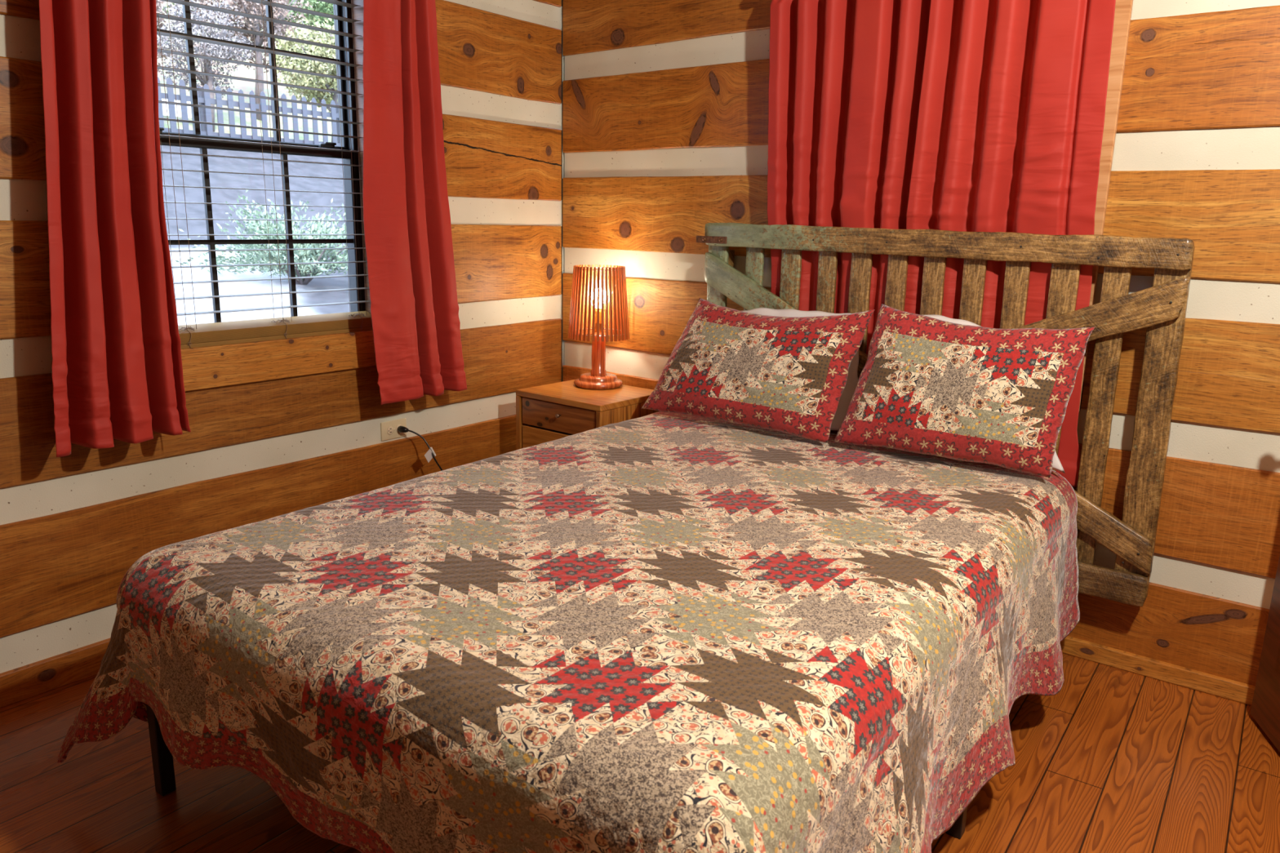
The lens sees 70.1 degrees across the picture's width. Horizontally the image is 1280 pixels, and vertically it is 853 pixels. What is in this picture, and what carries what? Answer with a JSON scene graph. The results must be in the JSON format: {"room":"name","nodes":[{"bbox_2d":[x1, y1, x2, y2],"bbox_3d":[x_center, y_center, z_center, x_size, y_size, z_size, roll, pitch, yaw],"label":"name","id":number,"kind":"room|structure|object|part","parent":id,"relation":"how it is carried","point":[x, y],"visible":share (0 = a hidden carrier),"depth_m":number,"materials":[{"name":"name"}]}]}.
{"room":"bedroom","nodes":[
{"label":"bedroom","id":0,"kind":"room"},
{"bbox_2d":[0,0,564,673],"bbox_3d":[-2.311,-0.418,1.636,0.140,2.720,6.540,11,16,36],"label":"wall","id":1,"kind":"structure","parent":0,"point":[73,526],"depth_m":3.09,"materials":[{"name":"wood"}]},
{"bbox_2d":[0,638,110,707],"bbox_3d":[-2.336,0.883,1.829,0.024,0.095,6.380,11,16,36],"label":"baseboard","id":2,"kind":"structure","parent":1,"relation":"attached to","point":[28,681],"depth_m":2.62,"materials":[{"name":"brown wood"}]},
{"bbox_2d":[156,0,376,391],"bbox_3d":[-1.247,-0.896,2.929,0.176,1.482,1.060,11,16,36],"label":"window","id":3,"kind":"structure","parent":1,"relation":"in","point":[224,365],"depth_m":3.08,"materials":[{"name":"brown wood"}]},
{"bbox_3d":[-1.292,-1.194,2.903,0.028,0.590,0.796,11,16,36],"label":"sash","id":4,"kind":"part","parent":3,"relation":"part of","materials":[{"name":"black plastic"}]},
{"bbox_3d":[-1.278,-0.617,3.014,0.028,0.622,0.796,11,16,36],"label":"sash","id":5,"kind":"part","parent":3,"relation":"part of","materials":[{"name":"black plastic"}]},
{"bbox_2d":[156,0,373,348],"bbox_3d":[-1.231,-0.887,2.918,0.058,1.230,0.815,11,16,36],"label":"blind","id":6,"kind":"object","parent":3,"relation":"attached to","point":[203,335],"visible":0.77,"depth_m":2.96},
{"bbox_3d":[-1.405,-0.830,2.700,0.058,1.196,0.060,11,16,36],"label":"ladder cord","id":7,"kind":"part","parent":6,"relation":"part of","materials":[{"name":"beige fabric"}]},
{"bbox_3d":[-1.206,-0.883,2.952,0.058,1.196,0.060,11,16,36],"label":"ladder cord","id":8,"kind":"part","parent":6,"relation":"part of","materials":[{"name":"beige fabric"}]},
{"bbox_3d":[-1.243,-0.296,3.053,0.052,0.018,0.815,11,16,36],"label":"rail","id":9,"kind":"part","parent":6,"relation":"part of","materials":[{"name":"brown wood"}]},
{"bbox_3d":[-1.022,-0.932,3.184,0.058,1.196,0.060,11,16,36],"label":"ladder cord","id":10,"kind":"part","parent":6,"relation":"part of","materials":[{"name":"beige fabric"}]},
{"bbox_3d":[-1.289,-0.899,2.962,0.070,1.233,0.830,11,16,36],"label":"frame","id":11,"kind":"part","parent":3,"relation":"part of","materials":[{"name":"black plastic"}]},
{"bbox_2d":[380,417,406,440],"bbox_3d":[-0.937,0.012,3.471,0.009,0.071,0.116,11,16,36],"label":"wall outlet","id":12,"kind":"object","parent":1,"relation":"attached to","point":[388,428],"visible":0.97,"depth_m":3.46,"materials":[{"name":"beige plastic"}]},
{"bbox_2d":[386,426,393,435],"bbox_3d":[-0.947,0.015,3.454,0.003,0.033,0.028,11,16,36],"label":"socket","id":13,"kind":"object","parent":12,"relation":"attached to","point":[389,428],"depth_m":3.45,"materials":[{"name":"beige plastic"}]},
{"bbox_2d":[397,426,442,471],"bbox_3d":[-0.541,0.207,3.821,0.973,0.601,0.244,-8,15,-34],"label":"power cord","id":14,"kind":"object","parent":12,"relation":"attached to","point":[430,453],"visible":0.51,"depth_m":3.48,"materials":[{"name":"black plastic"}]},
{"bbox_3d":[-1.151,-1.616,2.674,0.103,0.048,1.336,11,16,36],"label":"curtain rod","id":15,"kind":"object","parent":1,"relation":"attached to","visible":0},
{"bbox_2d":[38,0,191,457],"bbox_3d":[-1.454,-0.749,2.422,0.179,1.612,0.410,11,16,36],"label":"window curtain","id":16,"kind":"object","parent":15,"relation":"hanging from","point":[117,368],"visible":1,"depth_m":2.44,"materials":[{"name":"red fabric"}]},
{"bbox_2d":[362,0,466,404],"bbox_3d":[-0.831,-0.907,3.207,0.150,1.629,0.432,11,16,36],"label":"window curtain","id":17,"kind":"object","parent":15,"relation":"hanging from","point":[415,307],"visible":1,"depth_m":3.19,"materials":[{"name":"red fabric"}]},
{"bbox_2d":[0,653,1279,852],"bbox_3d":[-0.625,1.283,0.574,4.580,0.060,6.680,11,16,36],"label":"floor","id":18,"kind":"structure","parent":0,"point":[1117,760],"depth_m":2.24,"materials":[{"name":"brown wood"}]},
{"bbox_2d":[146,704,967,839],"bbox_3d":[0.081,0.527,2.455,1.606,0.606,2.075,10,16,34],"label":"bed","id":19,"kind":"object","parent":18,"relation":"on","point":[162,757],"visible":0.07,"depth_m":2.15,"materials":[{"name":"black wood"}]},
{"bbox_3d":[-1.134,0.741,2.156,0.034,0.275,0.034,10,16,34],"label":"leg","id":20,"kind":"part","parent":19,"relation":"part of","materials":[{"name":"black wood"}]},
{"bbox_2d":[57,411,1079,852],"bbox_3d":[0.076,0.481,2.389,2.026,0.551,2.257,11,16,36],"label":"quilt","id":21,"kind":"object","parent":19,"relation":"on","point":[660,632],"visible":0.96,"depth_m":1.75,"materials":[{"name":"fabric"}]},
{"bbox_2d":[641,297,874,442],"bbox_3d":[0.375,-0.221,3.220,0.860,0.437,0.185,11,16,36],"label":"pillow sham","id":22,"kind":"object","parent":21,"relation":"on","point":[787,375],"visible":1,"depth_m":3.12,"materials":[{"name":"fabric"}]},
{"bbox_2d":[742,307,858,431],"bbox_3d":[0.499,-0.220,3.288,0.685,0.412,0.072,11,16,36],"label":"pillow","id":23,"kind":"object","parent":21,"relation":"on","point":[852,380],"visible":0.09,"depth_m":3.15,"materials":[{"name":"fabric"}]},
{"bbox_2d":[833,303,1094,477],"bbox_3d":[0.965,-0.125,2.800,0.720,0.458,0.174,11,16,36],"label":"pillow sham","id":24,"kind":"object","parent":21,"relation":"on","point":[926,385],"visible":1,"depth_m":2.73,"materials":[{"name":"fabric"}]},
{"bbox_2d":[924,314,1065,473],"bbox_3d":[1.036,-0.123,2.886,0.640,0.439,0.070,11,16,36],"label":"pillow","id":25,"kind":"object","parent":21,"relation":"on","point":[1057,465],"visible":0.03,"depth_m":2.87,"materials":[{"name":"fabric"}]},
{"bbox_3d":[0.726,0.799,2.061,0.034,0.275,0.034,10,16,34],"label":"leg","id":26,"kind":"part","parent":19,"relation":"part of","materials":[{"name":"black wood"}]},
{"bbox_2d":[515,379,659,449],"bbox_3d":[-0.211,0.182,3.797,0.464,0.671,0.420,11,16,38],"label":"nightstand","id":27,"kind":"object","parent":18,"relation":"on","point":[545,413],"visible":0.23,"depth_m":3.63,"materials":[{"name":"brown wood"}]},
{"bbox_3d":[-0.375,0.081,3.923,0.024,0.486,0.406,11,16,38],"label":"panel","id":28,"kind":"part","parent":27,"relation":"part of","materials":[{"name":"brown wood"}]},
{"bbox_3d":[-0.322,0.079,3.631,0.404,0.110,0.018,11,16,38],"label":"drawer","id":29,"kind":"part","parent":27,"relation":"part of","materials":[{"name":"brown wood"}]},
{"bbox_3d":[-0.320,-0.036,3.605,0.404,0.110,0.018,11,16,38],"label":"drawer","id":30,"kind":"part","parent":27,"relation":"part of","materials":[{"name":"brown wood"}]},
{"bbox_2d":[568,264,629,389],"bbox_3d":[-0.171,-0.415,3.788,0.258,0.497,0.258,11,16,36],"label":"table lamp","id":31,"kind":"object","parent":27,"relation":"on","point":[587,308],"visible":1,"depth_m":3.71,"materials":[{"name":"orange wood"}]},
{"bbox_3d":[-0.168,-0.552,3.738,0.173,0.187,0.169,11,16,36],"label":"shade frame","id":32,"kind":"part","parent":31,"relation":"part of","materials":[{"name":"wood"}]},
{"bbox_2d":[595,307,601,333],"bbox_3d":[-0.170,-0.441,3.782,0.039,0.100,0.039,11,16,36],"label":"bulb socket","id":33,"kind":"object","parent":31,"relation":"attached to","point":[600,308],"depth_m":3.77,"materials":[{"name":"orange metal"}]},
{"bbox_3d":[-0.173,-0.305,3.813,0.066,0.179,0.066,11,16,36],"label":"stem","id":34,"kind":"part","parent":31,"relation":"part of","materials":[{"name":"red wood"}]},
{"bbox_3d":[-0.169,-0.514,3.766,0.258,0.294,0.258,11,16,36],"label":"lamp shade","id":35,"kind":"part","parent":31,"relation":"part of","materials":[{"name":"red wood"}]},
{"bbox_3d":[-0.169,-0.531,3.762,0.058,0.082,0.058,11,16,36],"label":"bulb","id":36,"kind":"part","parent":31,"relation":"part of","materials":[{"name":"white glass"}]},
{"bbox_3d":[-0.035,0.149,3.653,0.024,0.486,0.406,11,16,38],"label":"panel","id":37,"kind":"part","parent":27,"relation":"part of","materials":[{"name":"brown wood"}]},
{"bbox_2d":[562,0,1279,686],"bbox_3d":[1.402,-0.609,2.796,4.299,2.720,0.140,11,16,36],"label":"wall","id":38,"kind":"structure","parent":0,"point":[665,102],"depth_m":2.73,"materials":[{"name":"wood"}]},
{"bbox_2d":[696,222,1195,606],"bbox_3d":[0.893,-0.123,3.137,1.663,1.105,0.116,11,16,36],"label":"headboard","id":39,"kind":"object","parent":38,"relation":"attached to","point":[1161,308],"visible":0.38,"depth_m":2.77,"materials":[{"name":"brown wood"}]},
{"bbox_3d":[0.270,-0.706,3.443,0.138,0.026,0.004,11,16,36],"label":"latch plate","id":40,"kind":"part","parent":39,"relation":"part of","materials":[{"name":"metal"}]},
{"bbox_3d":[0.891,-0.604,2.994,1.613,0.090,0.028,11,16,36],"label":"rail","id":41,"kind":"part","parent":39,"relation":"part of","materials":[{"name":"brown wood"}]},
{"bbox_3d":[0.877,0.374,3.212,1.620,0.099,0.028,11,16,36],"label":"rail","id":42,"kind":"part","parent":39,"relation":"part of","materials":[{"name":"brown wood"}]},
{"bbox_2d":[1079,0,1133,411],"bbox_3d":[0.948,-0.849,2.999,1.099,1.480,0.020,11,16,36],"label":"window","id":43,"kind":"structure","parent":38,"relation":"in","point":[1123,8],"depth_m":2.64,"materials":[{"name":"brown wood"}]},
{"bbox_2d":[1060,635,1255,705],"bbox_3d":[1.334,0.700,3.038,4.300,0.057,0.038,11,16,36],"label":"baseboard","id":44,"kind":"structure","parent":38,"relation":"attached to","point":[1214,685],"depth_m":2.81,"materials":[{"name":"brown wood"}]},
{"bbox_2d":[1250,555,1279,752],"bbox_3d":[1.671,-0.102,2.095,0.107,2.030,0.620,4,13,14],"label":"door","id":45,"kind":"structure","parent":38,"relation":"in","point":[1265,706],"depth_m":2.50,"materials":[{"name":"red wood"}]},
{"bbox_3d":[0.927,-1.418,2.843,1.246,0.048,0.103,11,16,36],"label":"curtain rod","id":46,"kind":"object","parent":38,"relation":"attached to","visible":0},
{"bbox_2d":[767,0,930,434],"bbox_3d":[0.683,-0.705,3.161,0.563,1.603,0.104,11,16,36],"label":"window curtain","id":47,"kind":"object","parent":46,"relation":"hanging from","point":[846,76],"visible":0.52,"depth_m":3.08,"materials":[{"name":"red fabric"}]},
{"bbox_2d":[904,0,1115,487],"bbox_3d":[1.133,-0.625,2.824,0.627,1.591,0.109,11,16,36],"label":"window curtain","id":48,"kind":"object","parent":46,"relation":"hanging from","point":[1010,127],"visible":0.57,"depth_m":2.77,"materials":[{"name":"red fabric"}]},
{"label":"outside","id":49,"kind":"structure","parent":0,"visible":0},
{"bbox_2d":[156,0,351,325],"bbox_3d":[-9.510,-13.049,26.780,44.840,16.550,56.000,11,16,36],"label":"ground","id":50,"kind":"structure","parent":49,"point":[188,162],"depth_m":12.80,"materials":[{"name":"snow"}]},
{"bbox_2d":[155,0,167,71],"bbox_3d":[-9.209,-6.375,15.802,2.249,2.723,1.842,11,16,36],"label":"tree","id":51,"kind":"object","parent":50,"relation":"on","point":[159,2],"visible":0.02,"depth_m":15.93,"materials":[{"name":"grey plant"}]},
{"bbox_2d":[159,0,174,13],"bbox_3d":[-10.599,-8.531,17.977,3.420,3.876,2.991,11,16,36],"label":"tree","id":52,"kind":"object","parent":50,"relation":"on","point":[163,9],"visible":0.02,"depth_m":19.09,"materials":[{"name":"grey plant"}]},
{"bbox_2d":[161,98,191,118],"bbox_3d":[-11.548,-5.676,15.095,0.100,0.320,9.000,11,16,36],"label":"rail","id":53,"kind":"object","parent":50,"relation":"on","point":[178,111],"visible":0.02,"depth_m":18.05,"materials":[{"name":"white wood"}]},
{"bbox_2d":[156,0,253,132],"bbox_3d":[-8.700,-7.226,18.240,1.903,2.606,2.053,-3,13,-17],"label":"tree","id":54,"kind":"object","parent":50,"relation":"on","point":[213,50],"visible":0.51,"depth_m":18.03,"materials":[{"name":"brown leaves"},{"name":"grey bark"}]},
{"bbox_2d":[172,0,312,119],"bbox_3d":[-8.515,-8.511,19.975,2.335,3.488,2.579,11,16,36],"label":"tree","id":55,"kind":"object","parent":50,"relation":"on","point":[243,6],"visible":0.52,"depth_m":19.91,"materials":[{"name":"grey plant"}]},
{"bbox_2d":[157,76,340,146],"bbox_3d":[-6.279,-5.212,15.810,0.167,1.119,7.800,11,16,36],"label":"picket fence","id":56,"kind":"object","parent":50,"relation":"on","point":[203,97],"visible":0.27,"depth_m":15.24,"materials":[{"name":"white paint"}]},
{"bbox_3d":[-7.101,-4.971,14.832,0.099,1.050,0.090,11,16,36],"label":"post","id":57,"kind":"part","parent":56,"relation":"part of","materials":[{"name":"grey paint"}]},
{"bbox_3d":[-6.244,-5.480,15.726,0.040,0.080,7.800,11,16,36],"label":"rail","id":58,"kind":"part","parent":56,"relation":"part of","materials":[{"name":"grey paint"}]},
{"bbox_3d":[-6.254,-4.973,15.841,0.040,0.080,7.800,11,16,36],"label":"rail","id":59,"kind":"part","parent":56,"relation":"part of","materials":[{"name":"grey paint"}]},
{"bbox_3d":[-5.542,-5.389,16.805,0.099,1.050,0.090,11,16,36],"label":"post","id":60,"kind":"part","parent":56,"relation":"part of","materials":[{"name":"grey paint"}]},
{"bbox_2d":[174,189,348,284],"bbox_3d":[-3.667,-1.993,9.674,2.042,1.024,2.279,11,16,36],"label":"juniper shrub","id":61,"kind":"object","parent":50,"relation":"on","point":[300,255],"visible":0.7,"depth_m":9.45,"materials":[{"name":"pale green leaves"},{"name":"grey bark"}]},
{"bbox_2d":[266,17,337,142],"bbox_3d":[-6.375,-6.885,18.494,2.205,2.732,2.331,6,14,21],"label":"tree","id":62,"kind":"object","parent":50,"relation":"on","point":[301,79],"visible":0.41,"depth_m":17.90,"materials":[{"name":"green plant"}]},
{"bbox_2d":[275,0,333,38],"bbox_3d":[-7.444,-9.697,22.076,2.815,3.625,2.616,3,13,9],"label":"tree","id":63,"kind":"object","parent":50,"relation":"on","point":[317,6],"visible":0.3,"depth_m":21.30,"materials":[{"name":"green plant"}]}
]}

